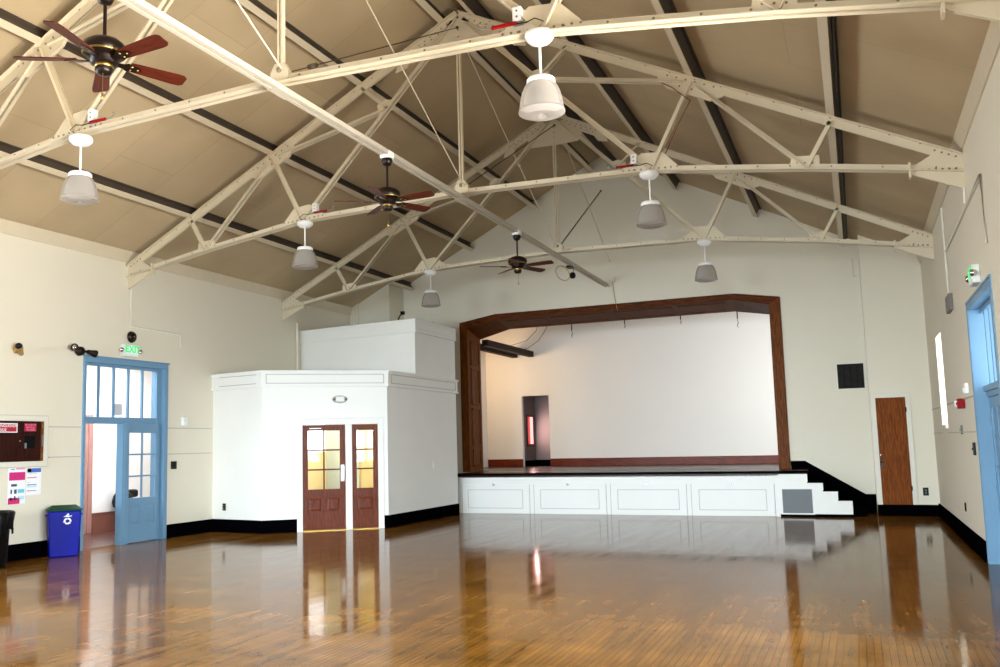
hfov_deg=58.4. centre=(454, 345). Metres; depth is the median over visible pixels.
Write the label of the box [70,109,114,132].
junction box
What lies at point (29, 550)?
baseboard
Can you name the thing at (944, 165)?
roof truss
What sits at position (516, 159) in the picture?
rod
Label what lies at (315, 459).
wall
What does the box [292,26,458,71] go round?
rod
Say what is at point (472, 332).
frame
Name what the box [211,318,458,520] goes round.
entrance vestibule
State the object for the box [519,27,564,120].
pendant light
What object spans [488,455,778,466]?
baseboard
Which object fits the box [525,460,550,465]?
baseboard
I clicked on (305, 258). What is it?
pendant light
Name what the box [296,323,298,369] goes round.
conduit
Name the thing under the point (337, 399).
emergency light
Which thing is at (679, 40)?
beam
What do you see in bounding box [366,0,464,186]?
rod
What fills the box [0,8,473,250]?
ceiling beam
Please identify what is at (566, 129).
roof truss
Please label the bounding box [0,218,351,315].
trim
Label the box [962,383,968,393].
thermostat
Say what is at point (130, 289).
conduit
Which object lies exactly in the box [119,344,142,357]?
exit sign
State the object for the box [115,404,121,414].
paper notice
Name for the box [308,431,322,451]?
window
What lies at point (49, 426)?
trim
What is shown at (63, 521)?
recycling bin
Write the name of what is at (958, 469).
wall
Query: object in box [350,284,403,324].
wall
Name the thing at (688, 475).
stage
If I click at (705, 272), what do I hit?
pendant light
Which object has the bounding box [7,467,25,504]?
poster
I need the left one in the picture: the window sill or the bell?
the bell
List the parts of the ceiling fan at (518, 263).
blade, motor, blade, blade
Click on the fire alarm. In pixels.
(959, 403)
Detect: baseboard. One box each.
[7,519,212,561]
[91,511,114,532]
[212,503,459,533]
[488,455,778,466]
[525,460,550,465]
[878,505,938,515]
[938,503,987,561]
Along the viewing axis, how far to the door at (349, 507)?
19.10 m
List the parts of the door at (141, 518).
meeting post, panel, panel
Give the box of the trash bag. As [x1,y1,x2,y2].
[112,489,137,507]
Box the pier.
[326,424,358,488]
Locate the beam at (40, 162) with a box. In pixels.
[0,141,413,290]
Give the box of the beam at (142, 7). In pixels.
[117,0,609,286]
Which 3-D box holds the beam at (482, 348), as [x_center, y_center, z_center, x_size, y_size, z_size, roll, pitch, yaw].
[1.179,0.148,27.663,0.180,0.180,4.000,-4,-7,24]
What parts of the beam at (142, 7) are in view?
splice plate, splice plate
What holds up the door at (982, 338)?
in the wall at (958, 469)
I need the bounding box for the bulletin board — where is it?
[0,415,48,467]
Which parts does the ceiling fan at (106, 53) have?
blade, blade, blade, pull chain, motor, down rod, blade, blade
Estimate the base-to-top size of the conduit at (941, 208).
1.450 m
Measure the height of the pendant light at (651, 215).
0.856 m
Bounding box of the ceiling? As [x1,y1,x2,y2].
[0,0,990,306]
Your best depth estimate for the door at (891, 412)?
19.46 m
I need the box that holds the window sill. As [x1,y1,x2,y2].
[939,425,948,428]
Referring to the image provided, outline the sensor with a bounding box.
[181,417,187,425]
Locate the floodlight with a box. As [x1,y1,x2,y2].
[71,343,97,356]
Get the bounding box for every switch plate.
[171,461,176,468]
[972,442,975,454]
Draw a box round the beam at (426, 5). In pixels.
[415,0,592,171]
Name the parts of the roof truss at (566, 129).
gusset plate, gusset plate, gusset plate, gusset plate, gusset plate, hanger rod, apex plate, gusset plate, gusset plate, gusset plate, gusset plate, gusset plate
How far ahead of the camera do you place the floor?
10.23 m
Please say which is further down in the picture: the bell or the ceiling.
the bell
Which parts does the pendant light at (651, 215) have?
stem, lamp shade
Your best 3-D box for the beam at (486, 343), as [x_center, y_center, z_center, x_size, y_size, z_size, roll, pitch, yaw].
[1.690,0.111,27.436,0.180,0.180,4.000,-4,-7,24]
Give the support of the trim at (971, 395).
attached to the wall at (958, 469)
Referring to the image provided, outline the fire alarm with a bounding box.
[954,398,965,408]
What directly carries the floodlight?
attached to the wall at (53, 298)
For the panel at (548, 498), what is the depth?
21.79 m
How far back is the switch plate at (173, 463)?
18.37 m
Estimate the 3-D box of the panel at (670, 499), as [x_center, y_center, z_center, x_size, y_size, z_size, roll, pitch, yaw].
[4.563,3.611,21.026,1.774,0.730,0.034,-4,-7,24]
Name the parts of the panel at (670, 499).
moulding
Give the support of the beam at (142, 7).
attached to the roof truss at (944, 165)
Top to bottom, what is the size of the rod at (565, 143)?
2.356 m
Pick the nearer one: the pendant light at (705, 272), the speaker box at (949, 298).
the speaker box at (949, 298)
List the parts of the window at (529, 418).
pane, pane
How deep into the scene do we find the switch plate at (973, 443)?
12.57 m
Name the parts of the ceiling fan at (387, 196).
blade, blade, blade, motor, down rod, blade, blade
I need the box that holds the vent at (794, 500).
[780,487,814,514]
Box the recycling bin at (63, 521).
[45,504,82,557]
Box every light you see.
[60,133,98,205]
[292,220,317,269]
[332,395,346,402]
[421,270,440,307]
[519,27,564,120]
[555,265,575,280]
[636,169,666,228]
[695,239,717,282]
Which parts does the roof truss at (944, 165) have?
gusset plate, gusset plate, gusset plate, gusset plate, gusset plate, hanger rod, apex plate, gusset plate, gusset plate, gusset plate, gusset plate, gusset plate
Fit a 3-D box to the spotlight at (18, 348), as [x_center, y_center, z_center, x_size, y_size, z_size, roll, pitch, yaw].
[-7.345,0.065,15.027,0.166,0.202,0.276,1,-7,-22]
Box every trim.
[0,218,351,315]
[48,426,211,457]
[916,21,999,263]
[931,395,976,433]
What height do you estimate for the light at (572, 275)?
0.391 m
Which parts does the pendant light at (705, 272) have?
lamp shade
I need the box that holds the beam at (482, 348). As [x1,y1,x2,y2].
[480,343,517,357]
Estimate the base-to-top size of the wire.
1.109 m
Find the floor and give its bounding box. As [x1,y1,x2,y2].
[0,513,999,666]
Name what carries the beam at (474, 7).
attached to the ceiling
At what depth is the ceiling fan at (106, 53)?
7.58 m
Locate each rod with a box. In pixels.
[235,0,281,68]
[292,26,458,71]
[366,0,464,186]
[467,52,556,247]
[468,124,554,184]
[561,190,601,243]
[565,143,610,261]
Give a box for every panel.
[462,483,529,512]
[534,483,606,513]
[610,483,686,514]
[691,483,775,515]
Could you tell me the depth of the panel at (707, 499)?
20.24 m
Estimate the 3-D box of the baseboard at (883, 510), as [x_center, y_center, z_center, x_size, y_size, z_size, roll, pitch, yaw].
[9.780,3.558,19.239,1.180,0.240,0.050,-4,-7,24]
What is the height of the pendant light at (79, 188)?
0.856 m
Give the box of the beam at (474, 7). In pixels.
[457,0,616,168]
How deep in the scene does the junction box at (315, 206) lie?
15.84 m
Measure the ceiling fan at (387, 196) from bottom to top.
1.070 m
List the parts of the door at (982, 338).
panel, panel, panel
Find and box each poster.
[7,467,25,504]
[26,467,41,494]
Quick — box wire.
[662,83,689,153]
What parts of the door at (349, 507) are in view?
panel, panel, push plate, panel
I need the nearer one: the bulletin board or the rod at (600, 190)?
the bulletin board
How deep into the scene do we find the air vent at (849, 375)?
20.67 m
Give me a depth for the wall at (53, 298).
17.21 m
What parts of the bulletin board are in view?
cabinet door, viewing pane, cabinet door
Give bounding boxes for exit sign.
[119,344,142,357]
[965,264,980,286]
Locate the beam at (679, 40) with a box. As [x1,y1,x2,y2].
[651,0,760,217]
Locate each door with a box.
[80,354,169,550]
[83,414,93,532]
[296,417,384,531]
[870,392,918,504]
[965,274,999,564]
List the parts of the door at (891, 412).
panel moulding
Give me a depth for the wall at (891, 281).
19.65 m
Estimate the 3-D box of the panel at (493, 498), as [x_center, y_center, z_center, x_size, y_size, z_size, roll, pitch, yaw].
[1.034,3.867,22.594,1.814,0.730,0.034,-4,-7,24]
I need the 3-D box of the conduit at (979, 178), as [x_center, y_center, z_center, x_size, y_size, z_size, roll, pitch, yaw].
[6.983,-1.373,12.266,0.036,0.816,4.468,-4,-7,24]
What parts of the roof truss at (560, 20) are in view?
gusset plate, gusset plate, hanger rod, gusset plate, gusset plate, gusset plate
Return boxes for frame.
[459,294,790,471]
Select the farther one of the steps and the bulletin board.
the steps
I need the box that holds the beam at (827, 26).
[815,0,847,246]
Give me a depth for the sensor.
18.68 m
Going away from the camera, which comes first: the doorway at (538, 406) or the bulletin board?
the bulletin board
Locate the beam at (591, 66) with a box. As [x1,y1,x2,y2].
[533,0,680,189]
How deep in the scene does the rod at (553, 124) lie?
16.89 m
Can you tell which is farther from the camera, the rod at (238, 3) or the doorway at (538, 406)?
the doorway at (538, 406)
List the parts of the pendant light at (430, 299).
lamp shade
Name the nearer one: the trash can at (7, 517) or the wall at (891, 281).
the trash can at (7, 517)
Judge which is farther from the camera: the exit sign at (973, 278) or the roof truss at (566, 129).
the roof truss at (566, 129)
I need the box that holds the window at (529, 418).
[526,414,534,446]
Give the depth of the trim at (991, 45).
10.32 m
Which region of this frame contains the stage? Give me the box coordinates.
[458,463,808,516]
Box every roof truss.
[0,0,999,169]
[125,10,965,288]
[281,115,934,320]
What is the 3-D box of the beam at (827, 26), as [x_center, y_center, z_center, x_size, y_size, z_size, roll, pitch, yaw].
[3.835,-3.627,9.233,0.199,0.250,25.930,-4,-7,24]
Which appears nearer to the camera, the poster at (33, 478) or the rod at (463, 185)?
the rod at (463, 185)
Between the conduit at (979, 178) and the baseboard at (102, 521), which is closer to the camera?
the conduit at (979, 178)
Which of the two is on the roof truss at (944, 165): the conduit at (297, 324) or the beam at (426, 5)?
the beam at (426, 5)
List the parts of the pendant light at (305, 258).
stem, lamp shade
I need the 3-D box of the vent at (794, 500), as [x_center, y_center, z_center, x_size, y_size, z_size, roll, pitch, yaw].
[7.569,3.433,19.688,0.700,0.590,0.020,-4,-7,24]
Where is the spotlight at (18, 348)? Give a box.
[13,343,23,355]
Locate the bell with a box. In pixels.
[127,331,136,342]
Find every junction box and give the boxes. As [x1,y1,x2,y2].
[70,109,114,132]
[299,203,333,219]
[478,6,543,29]
[607,154,652,168]
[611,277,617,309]
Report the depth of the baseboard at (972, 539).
14.28 m
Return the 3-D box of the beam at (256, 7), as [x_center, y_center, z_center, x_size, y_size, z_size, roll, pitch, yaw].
[-3.147,-5.008,12.526,0.199,0.250,25.930,-4,-7,24]
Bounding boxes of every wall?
[0,233,349,544]
[83,366,151,533]
[308,424,372,489]
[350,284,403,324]
[403,157,875,493]
[480,338,487,466]
[485,312,777,465]
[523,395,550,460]
[857,235,939,511]
[920,48,999,540]
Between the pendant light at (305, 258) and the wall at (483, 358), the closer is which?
the pendant light at (305, 258)
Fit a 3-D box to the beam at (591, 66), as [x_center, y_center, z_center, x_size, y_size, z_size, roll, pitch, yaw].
[0.358,-5.262,10.969,0.199,0.250,25.930,-4,-7,24]
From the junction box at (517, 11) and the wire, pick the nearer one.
the junction box at (517, 11)
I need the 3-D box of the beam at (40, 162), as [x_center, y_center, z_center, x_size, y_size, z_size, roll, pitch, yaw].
[-6.538,-2.875,13.841,0.199,0.250,25.930,-4,-7,24]
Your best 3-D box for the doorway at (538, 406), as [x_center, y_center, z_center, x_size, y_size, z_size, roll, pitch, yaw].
[3.260,2.750,29.848,1.620,2.700,1.850,-4,-7,24]
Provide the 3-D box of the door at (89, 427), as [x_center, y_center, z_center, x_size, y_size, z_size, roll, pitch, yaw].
[-8.302,2.789,19.280,0.050,2.600,1.200,-4,-7,24]
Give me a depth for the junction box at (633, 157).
13.53 m
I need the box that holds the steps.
[778,461,877,516]
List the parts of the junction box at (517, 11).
lamp cord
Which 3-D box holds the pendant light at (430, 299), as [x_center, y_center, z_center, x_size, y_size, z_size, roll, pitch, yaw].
[-0.548,-1.306,20.679,0.456,0.856,0.456,-4,-7,24]
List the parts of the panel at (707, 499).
moulding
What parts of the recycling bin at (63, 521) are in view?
lid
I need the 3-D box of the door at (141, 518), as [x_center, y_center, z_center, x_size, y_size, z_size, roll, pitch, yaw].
[-6.417,2.042,17.265,0.320,3.550,2.250,-4,-7,24]
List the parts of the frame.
panel moulding, panel moulding, panel moulding, panel moulding, panel moulding, panel moulding, panel moulding, panel moulding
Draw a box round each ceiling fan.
[13,0,186,98]
[334,150,434,225]
[479,229,553,284]
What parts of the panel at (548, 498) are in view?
moulding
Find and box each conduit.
[130,289,181,346]
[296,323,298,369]
[940,207,949,293]
[945,173,987,251]
[962,187,965,203]
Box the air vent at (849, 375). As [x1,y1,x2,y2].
[835,362,865,390]
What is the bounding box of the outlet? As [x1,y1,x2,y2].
[923,488,928,495]
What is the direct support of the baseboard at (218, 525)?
attached to the entrance vestibule
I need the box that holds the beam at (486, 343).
[482,339,533,356]
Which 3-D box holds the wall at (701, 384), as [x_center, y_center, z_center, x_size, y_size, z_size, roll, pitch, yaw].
[6.566,0.995,27.431,12.200,5.500,0.150,-4,-7,24]
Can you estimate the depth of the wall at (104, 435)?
20.48 m
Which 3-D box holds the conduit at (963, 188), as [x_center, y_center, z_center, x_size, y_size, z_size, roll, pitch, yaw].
[6.698,-1.968,11.722,0.036,0.217,0.075,-4,-7,24]
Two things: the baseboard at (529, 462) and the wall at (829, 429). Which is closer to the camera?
the wall at (829, 429)
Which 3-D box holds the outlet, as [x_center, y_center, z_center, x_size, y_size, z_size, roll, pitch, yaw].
[10.113,3.137,19.143,0.110,0.170,0.019,-4,-7,24]
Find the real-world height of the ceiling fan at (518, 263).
1.070 m
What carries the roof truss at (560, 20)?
attached to the wall at (53, 298)
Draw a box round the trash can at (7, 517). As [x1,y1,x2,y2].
[0,510,15,568]
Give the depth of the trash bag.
20.31 m
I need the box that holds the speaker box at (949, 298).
[945,293,953,313]
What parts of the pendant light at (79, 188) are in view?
lamp shade, stem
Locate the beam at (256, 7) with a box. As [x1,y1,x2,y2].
[238,0,536,208]
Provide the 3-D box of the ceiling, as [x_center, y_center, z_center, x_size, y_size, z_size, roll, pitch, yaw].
[-1.394,-4.397,11.628,15.120,3.927,26.550,-4,-7,24]
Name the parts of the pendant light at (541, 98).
stem, lamp shade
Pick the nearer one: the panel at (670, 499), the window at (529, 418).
the panel at (670, 499)

